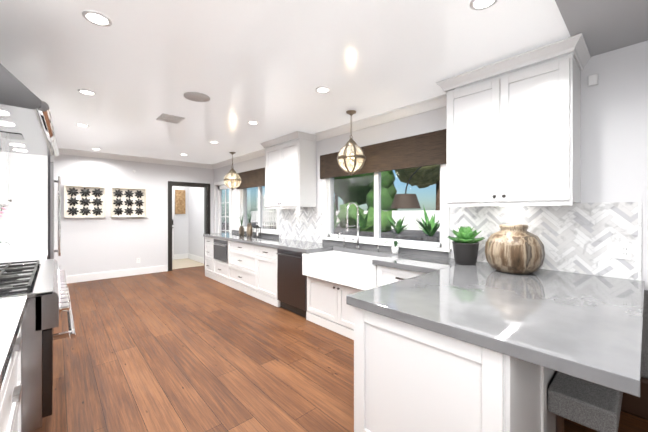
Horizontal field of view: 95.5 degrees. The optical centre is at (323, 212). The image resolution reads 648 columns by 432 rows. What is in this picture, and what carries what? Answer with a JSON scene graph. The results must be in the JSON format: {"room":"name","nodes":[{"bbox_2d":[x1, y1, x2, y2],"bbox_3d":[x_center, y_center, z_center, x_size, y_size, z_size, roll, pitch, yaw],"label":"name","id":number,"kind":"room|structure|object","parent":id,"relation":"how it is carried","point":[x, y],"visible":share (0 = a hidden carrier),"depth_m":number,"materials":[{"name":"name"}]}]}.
{"room":"kitchen","nodes":[
{"label":"kitchen","id":0,"kind":"room"},
{"bbox_2d":[54,154,213,275],"bbox_3d":[-4.352,0.087,6.475,3.830,2.620,0.150,0,0,-42],"label":"wall","id":1,"kind":"structure","parent":0,"point":[107,242],"depth_m":6.29,"materials":[{"name":"white paint"}]},
{"bbox_2d":[64,185,104,217],"bbox_3d":[-4.793,-0.207,5.912,0.640,0.630,0.085,0,0,-42],"label":"framed artwork","id":2,"kind":"object","parent":1,"relation":"attached to","point":[84,201],"visible":1,"depth_m":5.90,"materials":[{"name":"beige"}]},
{"bbox_2d":[66,265,167,283],"bbox_3d":[-4.705,1.323,6.041,2.718,0.150,0.015,0,0,-42],"label":"baseboard","id":3,"kind":"structure","parent":1,"relation":"attached to","point":[107,275],"depth_m":6.26,"materials":[{"name":"white wood"}]},
{"bbox_2d":[111,187,145,216],"bbox_3d":[-4.245,-0.207,6.409,0.640,0.630,0.085,0,0,-42],"label":"framed artwork","id":4,"kind":"object","parent":1,"relation":"attached to","point":[128,202],"visible":1,"depth_m":6.40,"materials":[{"name":"beige"}]},
{"bbox_2d":[58,148,212,168],"bbox_3d":[-4.273,-1.173,6.386,3.830,0.100,0.080,0,0,-42],"label":"crown molding","id":5,"kind":"structure","parent":1,"relation":"attached to","point":[119,157],"depth_m":6.42,"materials":[{"name":"white wood"}]},
{"bbox_2d":[168,181,209,270],"bbox_3d":[-3.372,0.331,7.352,1.000,2.130,0.173,0,0,-42],"label":"door frame","id":6,"kind":"structure","parent":1,"relation":"attached to","point":[170,183],"depth_m":7.21,"materials":[{"name":"grey wood"}]},
{"bbox_2d":[172,186,187,253],"bbox_3d":[-4.715,0.085,8.383,1.800,2.620,0.100,0,0,-42],"label":"wall","id":7,"kind":"structure","parent":0,"point":[180,220],"depth_m":8.75,"materials":[{"name":"white paint"}]},
{"bbox_2d":[172,190,173,259],"bbox_3d":[-4.710,0.368,8.244,0.920,2.046,0.107,0,0,-42],"label":"front door","id":8,"kind":"structure","parent":7,"relation":"in","point":[172,224],"depth_m":8.55,"materials":[{"name":"white wood"}]},
{"bbox_2d":[175,190,184,213],"bbox_3d":[-4.247,-0.300,8.700,0.280,0.710,0.052,0,0,-42],"label":"framed picture","id":9,"kind":"object","parent":7,"relation":"attached to","point":[179,201],"visible":0.98,"depth_m":8.68,"materials":[{"name":"brown wood"}]},
{"bbox_2d":[174,253,187,259],"bbox_3d":[-4.244,1.313,8.729,0.399,0.156,0.017,0,0,-42],"label":"baseboard","id":10,"kind":"structure","parent":7,"relation":"attached to","point":[181,256],"depth_m":8.73,"materials":[{"name":"white wood"}]},
{"bbox_2d":[188,187,203,257],"bbox_3d":[-3.527,0.085,8.340,0.100,2.620,1.500,0,0,-42],"label":"wall","id":11,"kind":"structure","parent":0,"point":[188,230],"depth_m":8.38,"materials":[{"name":"white paint"}]},
{"bbox_2d":[188,253,203,263],"bbox_3d":[-3.579,1.313,8.308,0.017,0.156,1.500,0,0,-42],"label":"baseboard","id":12,"kind":"structure","parent":11,"relation":"attached to","point":[196,258],"depth_m":8.33,"materials":[{"name":"white wood"}]},
{"bbox_2d":[0,0,647,164],"bbox_3d":[-1.167,-1.258,2.970,4.130,0.120,9.620,0,0,-42],"label":"ceiling","id":13,"kind":"structure","parent":0,"point":[138,67],"depth_m":2.30,"materials":[{"name":"white paint"}]},
{"bbox_2d":[76,123,88,126],"bbox_3d":[-3.381,-1.216,4.120,0.148,0.007,0.148,0,0,39],"label":"recessed light","id":14,"kind":"object","parent":13,"relation":"in","point":[78,124],"depth_m":4.12,"materials":[{"name":"white"}]},
{"bbox_2d":[77,89,95,94],"bbox_3d":[-2.402,-1.215,2.983,0.148,0.007,0.148,0,0,39],"label":"recessed light","id":15,"kind":"object","parent":13,"relation":"in","point":[84,91],"depth_m":2.98,"materials":[{"name":"white plastic"}]},
{"bbox_2d":[82,10,111,26],"bbox_3d":[-1.422,-1.213,1.846,0.148,0.007,0.148,0,0,39],"label":"recessed light","id":16,"kind":"object","parent":13,"relation":"in","point":[96,18],"depth_m":1.84,"materials":[{"name":"white plastic"}]},
{"bbox_2d":[156,113,184,123],"bbox_3d":[-2.000,-1.211,3.835,0.260,0.016,0.320,0,0,-42],"label":"ceiling vent","id":17,"kind":"object","parent":13,"relation":"in","point":[163,117],"visible":0.98,"depth_m":3.79,"materials":[{"name":"white metal"}]},
{"bbox_2d":[184,92,209,101],"bbox_3d":[-1.341,-1.214,3.110,0.260,0.008,0.260,0,0,-42],"label":"ceiling speaker","id":18,"kind":"object","parent":13,"relation":"attached to","point":[196,96],"visible":0.94,"depth_m":3.11,"materials":[{"name":"grey"}]},
{"bbox_2d":[224,152,240,190],"bbox_3d":[-1.874,-0.832,6.031,0.348,0.780,0.348,0,0,-42],"label":"pendant light","id":19,"kind":"object","parent":13,"relation":"hanging from","point":[232,180],"visible":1,"depth_m":5.98,"materials":[{"name":"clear glass"}]},
{"bbox_2d":[247,121,258,124],"bbox_3d":[-0.965,-1.216,4.005,0.148,0.007,0.148,0,0,39],"label":"recessed light","id":20,"kind":"object","parent":13,"relation":"in","point":[249,122],"depth_m":3.98,"materials":[{"name":"white plastic"}]},
{"bbox_2d":[315,86,329,92],"bbox_3d":[-0.012,-1.215,2.926,0.148,0.007,0.148,0,0,39],"label":"recessed light","id":21,"kind":"object","parent":13,"relation":"in","point":[322,89],"depth_m":2.91,"materials":[{"name":"white plastic"}]},
{"bbox_2d":[337,110,365,175],"bbox_3d":[0.331,-0.829,3.576,0.348,0.780,0.348,0,0,-42],"label":"pendant light","id":22,"kind":"object","parent":13,"relation":"hanging from","point":[351,144],"visible":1,"depth_m":3.53,"materials":[{"name":"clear glass"}]},
{"bbox_2d":[470,0,497,9],"bbox_3d":[0.921,-1.213,1.692,0.148,0.007,0.148,0,0,39],"label":"recessed light","id":23,"kind":"object","parent":13,"relation":"in","point":[474,4],"depth_m":1.71,"materials":[{"name":"white"}]},
{"bbox_2d":[31,258,647,431],"bbox_3d":[-1.715,1.449,3.577,4.130,0.104,11.250,0,0,-42],"label":"floor","id":24,"kind":"structure","parent":0,"point":[192,349],"depth_m":2.71,"materials":[{"name":"brown wood"}]},
{"bbox_2d":[0,367,7,431],"bbox_3d":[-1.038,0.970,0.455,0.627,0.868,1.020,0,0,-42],"label":"base cabinet","id":25,"kind":"object","parent":24,"relation":"on","point":[4,388],"depth_m":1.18,"materials":[{"name":"white wood"}]},
{"bbox_2d":[0,252,47,389],"bbox_3d":[-2.124,0.508,1.705,0.702,0.050,4.332,0,0,-42],"label":"countertop","id":26,"kind":"structure","parent":25,"relation":"on","point":[12,310],"depth_m":1.35,"materials":[{"name":"grey stone"}]},
{"bbox_2d":[0,206,9,244],"bbox_3d":[-3.418,0.206,3.007,0.296,0.551,0.227,0,0,-42],"label":"orchid","id":27,"kind":"object","parent":26,"relation":"on","point":[3,208],"visible":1,"depth_m":3.03,"materials":[{"name":"white plant"}]},
{"bbox_2d":[8,326,21,431],"bbox_3d":[-1.676,0.969,1.157,0.627,0.868,0.877,0,0,-42],"label":"base cabinet","id":28,"kind":"object","parent":24,"relation":"on","point":[10,402],"depth_m":1.41,"materials":[{"name":"white wood"}]},
{"bbox_2d":[0,152,47,254],"bbox_3d":[-3.918,0.101,3.674,0.697,2.600,0.990,0,0,-42],"label":"enclosure","id":29,"kind":"object","parent":24,"relation":"on","point":[24,224],"visible":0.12,"depth_m":3.42,"materials":[{"name":"white"}]},
{"bbox_2d":[0,259,75,431],"bbox_3d":[-2.439,0.892,2.175,0.868,1.020,1.650,0,0,-42],"label":"range","id":30,"kind":"object","parent":24,"relation":"on","point":[41,285],"visible":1,"depth_m":1.77,"materials":[{"name":"silver metal"}]},
{"bbox_2d":[48,156,60,269],"bbox_3d":[-3.868,0.333,3.719,0.798,2.115,0.920,0,0,-42],"label":"fridge","id":31,"kind":"object","parent":24,"relation":"on","point":[51,182],"visible":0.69,"depth_m":3.60,"materials":[{"name":"silver metal"}]},
{"bbox_2d":[205,237,212,278],"bbox_3d":[-2.216,0.963,6.480,0.659,0.868,0.480,0,0,-42],"label":"base cabinet","id":32,"kind":"object","parent":24,"relation":"on","point":[208,240],"depth_m":6.27,"materials":[{"name":"white wood"}]},
{"bbox_2d":[213,238,228,283],"bbox_3d":[-1.819,0.963,6.043,0.659,0.868,0.700,0,0,-42],"label":"base cabinet","id":33,"kind":"object","parent":24,"relation":"on","point":[218,244],"depth_m":5.86,"materials":[{"name":"white wood"}]},
{"bbox_2d":[225,241,252,295],"bbox_3d":[-1.206,0.964,5.369,0.659,0.868,1.122,0,0,-42],"label":"base cabinet","id":34,"kind":"object","parent":24,"relation":"on","point":[238,255],"depth_m":5.22,"materials":[{"name":"white wood"}]},
{"bbox_2d":[253,245,279,306],"bbox_3d":[-0.659,0.965,4.767,0.659,0.868,0.628,0,0,-42],"label":"base cabinet","id":35,"kind":"object","parent":24,"relation":"on","point":[264,258],"depth_m":4.59,"materials":[{"name":"white wood"}]},
{"bbox_2d":[276,249,306,317],"bbox_3d":[-0.258,0.966,4.258,0.656,0.868,0.654,0,0,-42],"label":"dishwasher","id":36,"kind":"object","parent":24,"relation":"on","point":[291,288],"visible":0.56,"depth_m":4.05,"materials":[{"name":"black metal"}]},
{"bbox_2d":[302,250,425,337],"bbox_3d":[0.597,0.967,3.339,0.722,0.868,1.848,0,0,-42],"label":"base cabinet","id":37,"kind":"object","parent":24,"relation":"on","point":[332,275],"depth_m":3.39,"materials":[{"name":"white wood"}]},
{"bbox_2d":[349,305,557,431],"bbox_3d":[0.861,0.969,1.797,1.148,0.868,0.788,0,0,-42],"label":"base cabinet","id":38,"kind":"object","parent":24,"relation":"on","point":[409,377],"depth_m":1.39,"materials":[{"name":"white wood"}]},
{"bbox_2d":[203,233,644,296],"bbox_3d":[-0.207,0.505,4.241,0.697,0.050,6.525,0,0,-42],"label":"countertop","id":39,"kind":"structure","parent":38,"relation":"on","point":[405,261],"depth_m":2.66,"materials":[{"name":"grey stone"}]},
{"bbox_2d":[239,210,260,236],"bbox_3d":[-1.481,0.203,5.803,0.208,0.550,0.601,0,0,-42],"label":"vases","id":40,"kind":"object","parent":39,"relation":"on","point":[249,230],"visible":1,"depth_m":5.81,"materials":[{"name":"ceramic"}]},
{"bbox_2d":[338,202,378,250],"bbox_3d":[0.392,0.175,3.755,0.245,0.610,0.614,0,0,-42],"label":"faucet set","id":41,"kind":"object","parent":39,"relation":"on","point":[347,229],"visible":1,"depth_m":3.83,"materials":[{"name":"silver metal"}]},
{"bbox_2d":[385,225,399,253],"bbox_3d":[0.821,0.315,3.427,0.226,0.332,0.185,0,0,-42],"label":"orchid pot","id":42,"kind":"object","parent":39,"relation":"on","point":[395,249],"visible":0.98,"depth_m":3.39,"materials":[{"name":"white ceramic"}]},
{"bbox_2d":[447,226,484,264],"bbox_3d":[1.321,0.306,2.748,0.338,0.351,0.338,0,0,-42],"label":"succulent pot","id":43,"kind":"object","parent":39,"relation":"on","point":[465,242],"visible":1,"depth_m":2.67,"materials":[{"name":"grey ceramic"}]},
{"bbox_2d":[485,224,544,273],"bbox_3d":[1.542,0.290,2.394,0.415,0.384,0.405,0,0,-42],"label":"ceramic vase","id":44,"kind":"object","parent":39,"relation":"on","point":[515,248],"visible":1,"depth_m":2.26,"materials":[{"name":"beige ceramic"}]},
{"bbox_2d":[346,269,643,396],"bbox_3d":[0.929,0.508,1.649,1.110,0.050,1.163,0,0,-42],"label":"countertop","id":45,"kind":"structure","parent":38,"relation":"on","point":[587,327],"depth_m":1.35,"materials":[{"name":"grey stone"}]},
{"bbox_2d":[547,372,622,431],"bbox_3d":[1.617,1.168,1.777,0.960,0.470,0.265,0,0,-42],"label":"ottoman bench","id":46,"kind":"object","parent":24,"relation":"on","point":[591,405],"visible":0.54,"depth_m":1.49,"materials":[{"name":"grey fabric"}]},
{"bbox_2d":[621,290,647,419],"bbox_3d":[2.515,0.972,1.671,0.127,0.862,1.640,0,0,-42],"label":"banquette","id":47,"kind":"object","parent":24,"relation":"on","point":[636,406],"depth_m":1.98,"materials":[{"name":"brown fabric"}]},
{"bbox_2d":[214,40,647,289],"bbox_3d":[0.305,0.090,4.311,0.150,2.620,9.620,0,0,-42],"label":"wall","id":48,"kind":"structure","parent":0,"point":[614,134],"depth_m":2.21,"materials":[{"name":"white paint"}]},
{"bbox_2d":[214,181,231,232],"bbox_3d":[-2.518,0.317,7.285,0.020,2.160,1.000,0,0,-42],"label":"door frame","id":49,"kind":"structure","parent":48,"relation":"attached to","point":[230,203],"depth_m":6.96,"materials":[{"name":"white wood"}]},
{"bbox_2d":[218,184,228,232],"bbox_3d":[-2.454,0.354,7.343,0.045,2.075,0.840,0,0,-42],"label":"door frame","id":50,"kind":"structure","parent":48,"relation":"attached to","point":[222,187],"depth_m":7.56,"materials":[{"name":"white wood"}]},
{"bbox_2d":[221,190,228,232],"bbox_3d":[-2.435,0.286,7.360,0.004,1.720,0.620,0,0,-42],"label":"pane","id":51,"kind":"object","parent":48,"relation":"attached to","point":[227,207],"visible":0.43,"depth_m":7.37,"materials":[{"name":"clear glass"}]},
{"bbox_2d":[236,167,264,188],"bbox_3d":[-1.395,-0.690,6.007,0.038,0.355,1.660,0,0,-42],"label":"window blind","id":52,"kind":"object","parent":48,"relation":"attached to","point":[253,178],"visible":0.5,"depth_m":6.07,"materials":[{"name":"brown wood"}]},
{"bbox_2d":[232,230,278,237],"bbox_3d":[-1.487,0.446,6.154,0.017,0.063,1.972,0,0,-42],"label":"backsplash","id":53,"kind":"structure","parent":48,"relation":"attached to","point":[262,234],"depth_m":5.82,"materials":[{"name":"grey stone"}]},
{"bbox_2d":[237,186,279,237],"bbox_3d":[-1.346,-0.192,6.053,0.150,1.340,1.680,0,0,-42],"label":"window","id":54,"kind":"structure","parent":48,"relation":"in","point":[259,210],"depth_m":6.07,"materials":[{"name":"white"}]},
{"bbox_2d":[260,131,316,208],"bbox_3d":[-0.601,-0.627,4.881,0.417,1.143,1.085,0,0,-42],"label":"upper cabinet","id":55,"kind":"object","parent":48,"relation":"attached to","point":[290,174],"visible":1,"depth_m":4.62,"materials":[{"name":"white wood"}]},
{"bbox_2d":[280,207,321,242],"bbox_3d":[-0.418,0.199,4.984,0.002,0.560,1.190,0,0,-42],"label":"tile backsplash","id":56,"kind":"structure","parent":48,"relation":"attached to","point":[304,223],"depth_m":4.92,"materials":[{"name":"tile"}]},
{"bbox_2d":[320,129,445,178],"bbox_3d":[0.623,-0.687,3.788,0.038,0.355,2.000,0,0,-42],"label":"window blind","id":57,"kind":"object","parent":48,"relation":"attached to","point":[425,149],"visible":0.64,"depth_m":3.50,"materials":[{"name":"brown wood"}]},
{"bbox_2d":[320,164,450,257],"bbox_3d":[0.672,-0.189,3.833,0.150,1.340,2.020,0,0,-42],"label":"window","id":58,"kind":"structure","parent":48,"relation":"in","point":[377,206],"depth_m":3.83,"materials":[{"name":"white wood"}]},
{"bbox_2d":[322,239,448,257],"bbox_3d":[0.645,0.449,3.809,0.017,0.063,1.974,0,0,-42],"label":"backsplash","id":59,"kind":"structure","parent":48,"relation":"attached to","point":[410,251],"depth_m":3.61,"materials":[{"name":"grey stone"}]},
{"bbox_2d":[212,61,580,168],"bbox_3d":[-0.465,-1.171,4.981,0.080,0.100,7.290,0,0,-42],"label":"crown molding","id":60,"kind":"structure","parent":48,"relation":"attached to","point":[440,101],"depth_m":3.77,"materials":[{"name":"white wood"}]},
{"bbox_2d":[436,33,590,206],"bbox_3d":[1.545,-0.622,2.490,0.457,1.148,1.020,0,0,-42],"label":"upper cabinet","id":61,"kind":"object","parent":48,"relation":"attached to","point":[513,138],"visible":1,"depth_m":2.29,"materials":[{"name":"white wood"}]},
{"bbox_2d":[450,202,637,279],"bbox_3d":[1.768,0.204,2.580,0.002,0.555,1.350,0,0,-42],"label":"tile backsplash","id":62,"kind":"structure","parent":48,"relation":"attached to","point":[575,237],"depth_m":2.34,"materials":[{"name":"tile"}]},
{"bbox_2d":[608,242,630,259],"bbox_3d":[2.154,0.283,2.146,0.010,0.115,0.120,0,0,-42],"label":"outlet","id":63,"kind":"object","parent":62,"relation":"attached to","point":[619,250],"visible":1,"depth_m":2.14,"materials":[{"name":"white plastic"}]},
{"bbox_2d":[588,74,597,86],"bbox_3d":[2.056,-1.008,2.248,0.027,0.080,0.055,0,0,-42],"label":"sensor","id":64,"kind":"object","parent":48,"relation":"attached to","point":[592,80],"visible":0.98,"depth_m":2.24,"materials":[{"name":"white plastic"}]},
{"bbox_2d":[638,202,641,280],"bbox_3d":[2.227,0.205,2.074,0.009,0.555,0.015,0,0,-42],"label":"backsplash edge","id":65,"kind":"structure","parent":48,"relation":"attached to","point":[639,237],"depth_m":2.07,"materials":[{"name":"tile"}]},
{"bbox_3d":[-2.639,0.093,1.633,0.150,2.620,9.620,0,0,-42],"label":"wall","id":66,"kind":"structure","parent":0,"visible":0},
{"bbox_2d":[0,152,11,205],"bbox_3d":[-3.468,-0.593,2.962,0.407,1.050,0.662,0,0,-42],"label":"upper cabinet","id":67,"kind":"object","parent":66,"relation":"attached to","point":[4,179],"visible":0.65,"depth_m":3.14,"materials":[{"name":"white wood"}]},
{"bbox_2d":[0,64,58,155],"bbox_3d":[-2.457,-0.894,2.143,0.801,0.641,1.830,0,0,-42],"label":"range hood","id":68,"kind":"object","parent":66,"relation":"attached to","point":[26,125],"visible":1,"depth_m":1.88,"materials":[{"name":"silver metal"}]},
{"label":"outside","id":69,"kind":"structure","parent":0,"visible":0},
{"bbox_3d":[5.182,1.493,10.097,14.850,0.100,19.320,0,0,-42],"label":"ground","id":70,"kind":"structure","parent":69,"visible":0},
{"bbox_2d":[256,195,276,228],"bbox_3d":[-1.219,0.471,7.980,0.050,1.950,2.400,0,0,-42],"label":"lattice","id":71,"kind":"object","parent":70,"relation":"on","point":[274,211],"depth_m":8.41,"materials":[{"name":"white paint"}]},
{"bbox_2d":[222,201,439,241],"bbox_3d":[1.915,0.532,7.126,2.272,1.829,17.320,0,0,-42],"label":"planting","id":72,"kind":"object","parent":70,"relation":"on","point":[431,232],"depth_m":7.27,"materials":[{"name":"green plant"}]},
{"bbox_2d":[251,210,439,230],"bbox_3d":[2.833,0.701,7.961,0.200,1.490,19.320,0,0,-42],"label":"fence","id":73,"kind":"object","parent":70,"relation":"on","point":[418,215],"depth_m":8.23,"materials":[{"name":"white"}]},
{"bbox_2d":[334,165,439,210],"bbox_3d":[5.257,-2.349,11.285,9.284,7.587,19.463,0,0,-42],"label":"trees","id":74,"kind":"object","parent":70,"relation":"on","point":[431,178],"depth_m":10.19,"materials":[{"name":"green plant"}]},
{"bbox_2d":[390,167,420,208],"bbox_3d":[1.848,0.294,4.436,0.500,2.312,1.910,0,0,-42],"label":"lamp","id":75,"kind":"object","parent":70,"relation":"on","point":[404,201],"depth_m":4.79,"materials":[{"name":"brown fabric"}]}
]}

